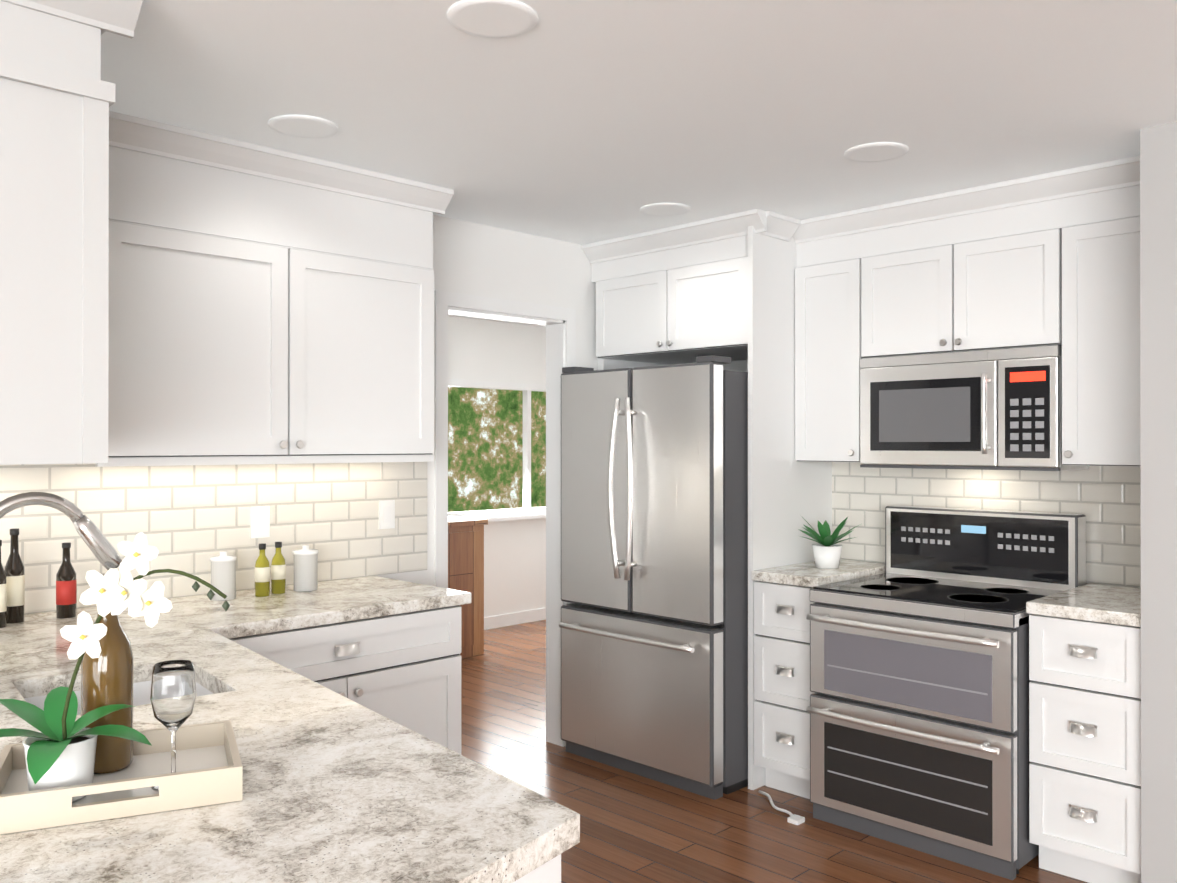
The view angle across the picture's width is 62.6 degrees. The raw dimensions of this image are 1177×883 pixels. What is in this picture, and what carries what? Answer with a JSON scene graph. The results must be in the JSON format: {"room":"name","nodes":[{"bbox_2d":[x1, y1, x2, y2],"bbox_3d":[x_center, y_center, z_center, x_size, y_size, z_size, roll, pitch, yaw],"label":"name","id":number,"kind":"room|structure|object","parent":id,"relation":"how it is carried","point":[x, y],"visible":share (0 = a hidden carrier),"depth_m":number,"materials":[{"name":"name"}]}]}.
{"room":"kitchen","nodes":[
{"label":"kitchen","id":0,"kind":"room"},
{"bbox_2d":[187,215,597,596],"bbox_3d":[-2.990,0.241,1.844,9.800,2.410,0.120,0,0,-45],"label":"wall","id":1,"kind":"structure","parent":0,"point":[471,258],"depth_m":4.38,"materials":[{"name":"white paint"}]},
{"bbox_2d":[0,0,142,464],"bbox_3d":[-1.521,-0.457,2.355,0.399,1.008,1.226,0,0,-45],"label":"upper cabinet","id":2,"kind":"object","parent":1,"relation":"attached to","point":[57,97],"visible":1,"depth_m":2.00,"materials":[{"name":"white wood"}]},
{"bbox_2d":[0,462,426,614],"bbox_3d":[-1.917,0.291,2.822,3.500,0.485,0.008,0,0,-45],"label":"wall tile","id":3,"kind":"structure","parent":1,"relation":"attached to","point":[191,519],"depth_m":3.41,"materials":[{"name":"white tile"}]},
{"bbox_2d":[250,506,269,537],"bbox_3d":[-1.196,0.293,3.530,0.072,0.115,0.006,0,0,-45],"label":"electrical outlet","id":4,"kind":"object","parent":3,"relation":"attached to","point":[259,521],"visible":1,"depth_m":3.53,"materials":[{"name":"white plastic"}]},
{"bbox_2d":[379,500,394,528],"bbox_3d":[-0.814,0.294,3.911,0.072,0.115,0.006,0,0,-45],"label":"electrical outlet","id":5,"kind":"object","parent":3,"relation":"attached to","point":[386,514],"visible":1,"depth_m":3.91,"materials":[{"name":"white plastic"}]},
{"bbox_2d":[108,119,439,462],"bbox_3d":[-1.126,-0.439,3.376,1.200,0.980,0.337,0,0,-45],"label":"upper cabinet","id":6,"kind":"object","parent":1,"relation":"attached to","point":[268,305],"depth_m":3.19,"materials":[{"name":"white wood"}]},
{"bbox_2d":[434,290,575,746],"bbox_3d":[-0.398,0.408,4.415,0.820,2.090,0.135,0,0,-45],"label":"door frame","id":7,"kind":"structure","parent":1,"relation":"attached to","point":[559,323],"depth_m":4.62,"materials":[{"name":"white wood"}]},
{"bbox_2d":[448,315,545,616],"bbox_3d":[-1.247,0.256,7.180,5.800,2.410,0.120,0,0,-45],"label":"wall","id":8,"kind":"structure","parent":0,"point":[514,550],"depth_m":7.69,"materials":[{"name":"white paint"}]},
{"bbox_2d":[448,379,545,521],"bbox_3d":[-0.478,0.078,7.896,2.260,1.090,0.150,0,0,-45],"label":"window","id":9,"kind":"structure","parent":8,"relation":"in","point":[527,511],"depth_m":7.82,"materials":[{"name":"white wood"}]},
{"bbox_2d":[484,608,545,629],"bbox_3d":[-1.200,1.413,7.129,5.560,0.095,0.014,0,0,-45],"label":"baseboard","id":10,"kind":"structure","parent":8,"relation":"attached to","point":[504,620],"depth_m":7.73,"materials":[{"name":"white wood"}]},
{"bbox_2d":[101,0,1176,326],"bbox_3d":[0.163,-1.016,1.092,13.200,0.100,12.500,0,0,-45],"label":"ceiling","id":11,"kind":"structure","parent":0,"point":[581,122],"depth_m":2.68,"materials":[{"name":"white paint"}]},
{"bbox_2d":[268,114,338,137],"bbox_3d":[-0.866,-0.956,2.947,0.208,0.007,0.208,0,0,-45],"label":"recessed light","id":12,"kind":"object","parent":11,"relation":"in","point":[302,126],"visible":1,"depth_m":2.93,"materials":[{"name":"white plastic"}]},
{"bbox_2d":[447,0,538,37],"bbox_3d":[-0.217,-0.959,2.196,0.208,0.007,0.208,0,0,-45],"label":"recessed light","id":13,"kind":"object","parent":11,"relation":"in","point":[496,18],"visible":1,"depth_m":2.18,"materials":[{"name":"white plastic"}]},
{"bbox_2d":[640,203,690,215],"bbox_3d":[0.317,-0.953,3.984,0.208,0.007,0.208,0,0,-45],"label":"recessed light","id":14,"kind":"object","parent":11,"relation":"in","point":[663,209],"visible":0.98,"depth_m":3.97,"materials":[{"name":"white plastic"}]},
{"bbox_2d":[844,142,908,161],"bbox_3d":[0.952,-0.956,3.205,0.208,0.007,0.208,0,0,-45],"label":"recessed light","id":15,"kind":"object","parent":11,"relation":"in","point":[876,151],"visible":1,"depth_m":3.19,"materials":[{"name":"white plastic"}]},
{"bbox_2d":[461,620,1087,882],"bbox_3d":[0.163,1.494,1.085,13.200,0.100,12.500,0,0,-45],"label":"floor","id":16,"kind":"structure","parent":0,"point":[635,828],"depth_m":3.70,"materials":[{"name":"brown wood"}]},
{"bbox_2d":[234,605,460,754],"bbox_3d":[-0.986,1.013,3.314,0.924,0.874,0.617,0,0,-45],"label":"base cabinet","id":17,"kind":"object","parent":16,"relation":"on","point":[404,669],"depth_m":3.22,"materials":[{"name":"white wood"}]},
{"bbox_2d":[0,576,470,647],"bbox_3d":[-1.661,0.553,2.635,2.900,0.040,0.628,0,0,-45],"label":"countertop","id":18,"kind":"structure","parent":17,"relation":"on","point":[352,599],"depth_m":3.12,"materials":[{"name":"stone"}]},
{"bbox_2d":[0,540,6,627],"bbox_3d":[-1.697,0.408,2.778,0.049,0.250,0.049,0,0,-45],"label":"bottle","id":19,"kind":"object","parent":18,"relation":"on","point":[3,596],"visible":1,"depth_m":2.77,"materials":[{"name":"black glass"}]},
{"bbox_2d":[4,528,24,622],"bbox_3d":[-1.697,0.395,2.863,0.053,0.275,0.053,0,0,-45],"label":"bottle","id":20,"kind":"object","parent":18,"relation":"on","point":[14,573],"visible":0.92,"depth_m":2.85,"materials":[{"name":"black glass"}]},
{"bbox_2d":[56,542,76,617],"bbox_3d":[-1.587,0.421,2.944,0.055,0.225,0.055,0,0,-45],"label":"bottle","id":21,"kind":"object","parent":18,"relation":"on","point":[66,585],"visible":1,"depth_m":2.92,"materials":[{"name":"black"}]},
{"bbox_2d":[210,551,236,600],"bbox_3d":[-1.240,0.454,3.290,0.086,0.160,0.086,0,0,-45],"label":"canister","id":22,"kind":"object","parent":18,"relation":"on","point":[223,572],"visible":0.96,"depth_m":3.26,"materials":[{"name":"white ceramic"}]},
{"bbox_2d":[255,543,269,596],"bbox_3d":[-1.131,0.444,3.357,0.051,0.180,0.051,0,0,-45],"label":"oil bottle","id":23,"kind":"object","parent":18,"relation":"on","point":[262,577],"visible":1,"depth_m":3.34,"materials":[{"name":"yellow"}]},
{"bbox_2d":[271,542,285,593],"bbox_3d":[-1.095,0.445,3.421,0.051,0.180,0.051,0,0,-45],"label":"oil bottle","id":24,"kind":"object","parent":18,"relation":"on","point":[278,575],"visible":1,"depth_m":3.40,"materials":[{"name":"yellow"}]},
{"bbox_2d":[293,545,317,590],"bbox_3d":[-1.021,0.455,3.495,0.090,0.160,0.090,0,0,-45],"label":"canister","id":25,"kind":"object","parent":18,"relation":"on","point":[305,568],"visible":1,"depth_m":3.46,"materials":[{"name":"white ceramic"}]},
{"bbox_2d":[448,516,487,658],"bbox_3d":[-1.204,0.997,6.462,0.980,0.925,0.475,0,0,-45],"label":"sideboard","id":26,"kind":"object","parent":16,"relation":"on","point":[465,554],"visible":0.26,"depth_m":6.55,"materials":[{"name":"brown wood"}]},
{"bbox_2d":[513,854,560,882],"bbox_3d":[-0.779,1.009,1.750,0.690,0.874,1.965,0,0,-38],"label":"base cabinet","id":27,"kind":"object","parent":16,"relation":"on","point":[549,871],"depth_m":1.33,"materials":[{"name":"white wood"}]},
{"bbox_2d":[0,620,579,882],"bbox_3d":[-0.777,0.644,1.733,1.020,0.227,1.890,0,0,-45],"label":"countertop","id":28,"kind":"structure","parent":27,"relation":"on","point":[337,788],"depth_m":1.40,"materials":[{"name":"stone"}]},
{"bbox_2d":[0,492,121,569],"bbox_3d":[-1.153,0.319,2.063,0.300,0.424,0.107,0,0,-45],"label":"faucet","id":29,"kind":"object","parent":28,"relation":"on","point":[100,546],"visible":0.94,"depth_m":2.10,"materials":[{"name":"silver metal"}]},
{"bbox_2d":[0,721,242,834],"bbox_3d":[-0.716,0.504,1.478,0.335,0.050,0.260,0,0,-24],"label":"tray","id":30,"kind":"object","parent":28,"relation":"on","point":[209,768],"visible":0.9,"depth_m":1.41,"materials":[{"name":"beige wood"}]},
{"bbox_2d":[81,573,133,773],"bbox_3d":[-0.763,0.363,1.536,0.075,0.305,0.075,0,0,-45],"label":"wine bottle","id":31,"kind":"object","parent":30,"relation":"on","point":[107,676],"visible":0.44,"depth_m":1.51,"materials":[{"name":"brown glass"}]},
{"bbox_2d":[0,532,229,801],"bbox_3d":[-0.722,0.323,1.394,0.304,0.385,0.273,0,0,-45],"label":"orchid pot","id":32,"kind":"object","parent":30,"relation":"on","point":[60,748],"visible":0.94,"depth_m":1.40,"materials":[{"name":"white ceramic"}]},
{"bbox_2d":[150,660,196,789],"bbox_3d":[-0.627,0.425,1.463,0.064,0.180,0.064,0,0,-45],"label":"wine glass","id":33,"kind":"object","parent":30,"relation":"on","point":[173,693],"visible":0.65,"depth_m":1.44,"materials":[{"name":"clear glass"}]},
{"bbox_2d":[559,355,747,799],"bbox_3d":[0.451,0.553,4.484,0.917,1.800,0.895,0,0,-45],"label":"fridge","id":34,"kind":"object","parent":16,"relation":"on","point":[653,624],"visible":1,"depth_m":4.10,"materials":[{"name":"grey metal"}]},
{"bbox_2d":[759,790,804,824],"bbox_3d":[0.749,1.442,3.830,0.185,0.017,0.301,0,0,-45],"label":"cord","id":35,"kind":"object","parent":16,"relation":"on","point":[795,819],"visible":0.94,"depth_m":3.70,"materials":[{"name":"white plastic"}]},
{"bbox_2d":[754,581,814,798],"bbox_3d":[1.010,1.016,4.133,0.654,0.874,0.316,0,0,-45],"label":"base cabinet","id":36,"kind":"object","parent":16,"relation":"on","point":[782,692],"visible":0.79,"depth_m":3.94,"materials":[{"name":"white wood"}]},
{"bbox_2d":[751,559,884,587],"bbox_3d":[1.012,0.557,4.135,0.634,0.040,0.319,0,0,-45],"label":"countertop","id":37,"kind":"structure","parent":36,"relation":"on","point":[808,574],"depth_m":4.00,"materials":[{"name":"stone"}]},
{"bbox_2d":[798,517,860,568],"bbox_3d":[1.012,0.424,4.148,0.312,0.225,0.296,0,0,-45],"label":"succulent pot","id":38,"kind":"object","parent":37,"relation":"on","point":[827,550],"visible":1,"depth_m":4.09,"materials":[{"name":"white ceramic"}]},
{"bbox_2d":[806,505,1085,879],"bbox_3d":[1.343,0.864,3.678,0.770,1.175,0.778,0,0,-45],"label":"range","id":39,"kind":"object","parent":16,"relation":"on","point":[917,709],"visible":0.96,"depth_m":3.49,"materials":[{"name":"grey metal"}]},
{"bbox_2d":[1029,614,1140,882],"bbox_3d":[1.807,1.013,3.333,0.654,0.874,0.346,0,0,-45],"label":"base cabinet","id":40,"kind":"object","parent":16,"relation":"on","point":[1085,751],"visible":0.88,"depth_m":3.12,"materials":[{"name":"white wood"}]},
{"bbox_2d":[1026,583,1140,626],"bbox_3d":[1.808,0.555,3.336,0.634,0.040,0.348,0,0,-45],"label":"countertop","id":41,"kind":"structure","parent":40,"relation":"on","point":[1108,603],"depth_m":3.20,"materials":[{"name":"stone"}]},
{"bbox_2d":[723,360,1133,586],"bbox_3d":[3.598,0.242,2.090,0.120,2.410,9.070,0,0,-45],"label":"wall","id":42,"kind":"structure","parent":0,"point":[742,365],"depth_m":4.86,"materials":[{"name":"white paint"}]},
{"bbox_2d":[590,235,695,366],"bbox_3d":[0.431,-0.666,4.745,0.617,0.520,0.512,0,0,-45],"label":"upper cabinet","id":43,"kind":"object","parent":42,"relation":"attached to","point":[622,273],"depth_m":4.59,"materials":[{"name":"white wood"}]},
{"bbox_2d":[654,215,789,362],"bbox_3d":[0.714,-0.667,4.461,0.617,0.520,0.506,0,0,-45],"label":"upper cabinet","id":44,"kind":"object","parent":42,"relation":"attached to","point":[721,289],"depth_m":4.19,"materials":[{"name":"white wood"}]},
{"bbox_2d":[790,219,841,466],"bbox_3d":[1.130,-0.420,4.255,0.317,1.015,0.322,0,0,-45],"label":"upper cabinet","id":45,"kind":"object","parent":42,"relation":"attached to","point":[802,317],"depth_m":4.19,"materials":[{"name":"white wood"}]},
{"bbox_2d":[842,199,945,461],"bbox_3d":[1.363,-0.420,4.021,0.317,1.015,0.451,0,0,-45],"label":"upper cabinet","id":46,"kind":"object","parent":42,"relation":"attached to","point":[894,259],"depth_m":3.95,"materials":[{"name":"white wood"}]},
{"bbox_2d":[832,462,1140,586],"bbox_3d":[1.645,0.294,3.959,0.008,0.485,1.465,0,0,-45],"label":"wall tile","id":47,"kind":"structure","parent":42,"relation":"attached to","point":[1105,501],"depth_m":3.90,"materials":[{"name":"white tile"}]},
{"bbox_2d":[946,179,1053,352],"bbox_3d":[1.682,-0.421,3.701,0.317,1.015,0.452,0,0,-45],"label":"upper cabinet","id":48,"kind":"object","parent":42,"relation":"attached to","point":[1000,241],"depth_m":3.62,"materials":[{"name":"white wood"}]},
{"bbox_2d":[860,345,1088,470],"bbox_3d":[1.497,-0.118,3.835,0.388,0.450,0.782,0,0,-45],"label":"microwave","id":49,"kind":"object","parent":48,"relation":"attached to","point":[998,409],"visible":1,"depth_m":3.70,"materials":[{"name":"silver metal"}]},
{"bbox_2d":[1054,163,1140,465],"bbox_3d":[1.925,-0.422,3.457,0.317,1.015,0.350,0,0,-45],"label":"upper cabinet","id":50,"kind":"object","parent":42,"relation":"attached to","point":[1097,213],"depth_m":3.38,"materials":[{"name":"white wood"}]},
{"bbox_2d":[1140,122,1176,882],"bbox_3d":[1.979,0.245,3.163,0.660,2.410,0.135,0,0,-45],"label":"wall column","id":51,"kind":"structure","parent":0,"point":[1158,300],"depth_m":2.94,"materials":[{"name":"grey paint"}]},
{"label":"outside","id":52,"kind":"structure","parent":0,"visible":0},
{"bbox_2d":[448,387,545,511],"bbox_3d":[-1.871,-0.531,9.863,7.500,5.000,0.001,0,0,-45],"label":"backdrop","id":53,"kind":"structure","parent":52,"point":[485,449],"depth_m":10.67,"materials":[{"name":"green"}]}
]}

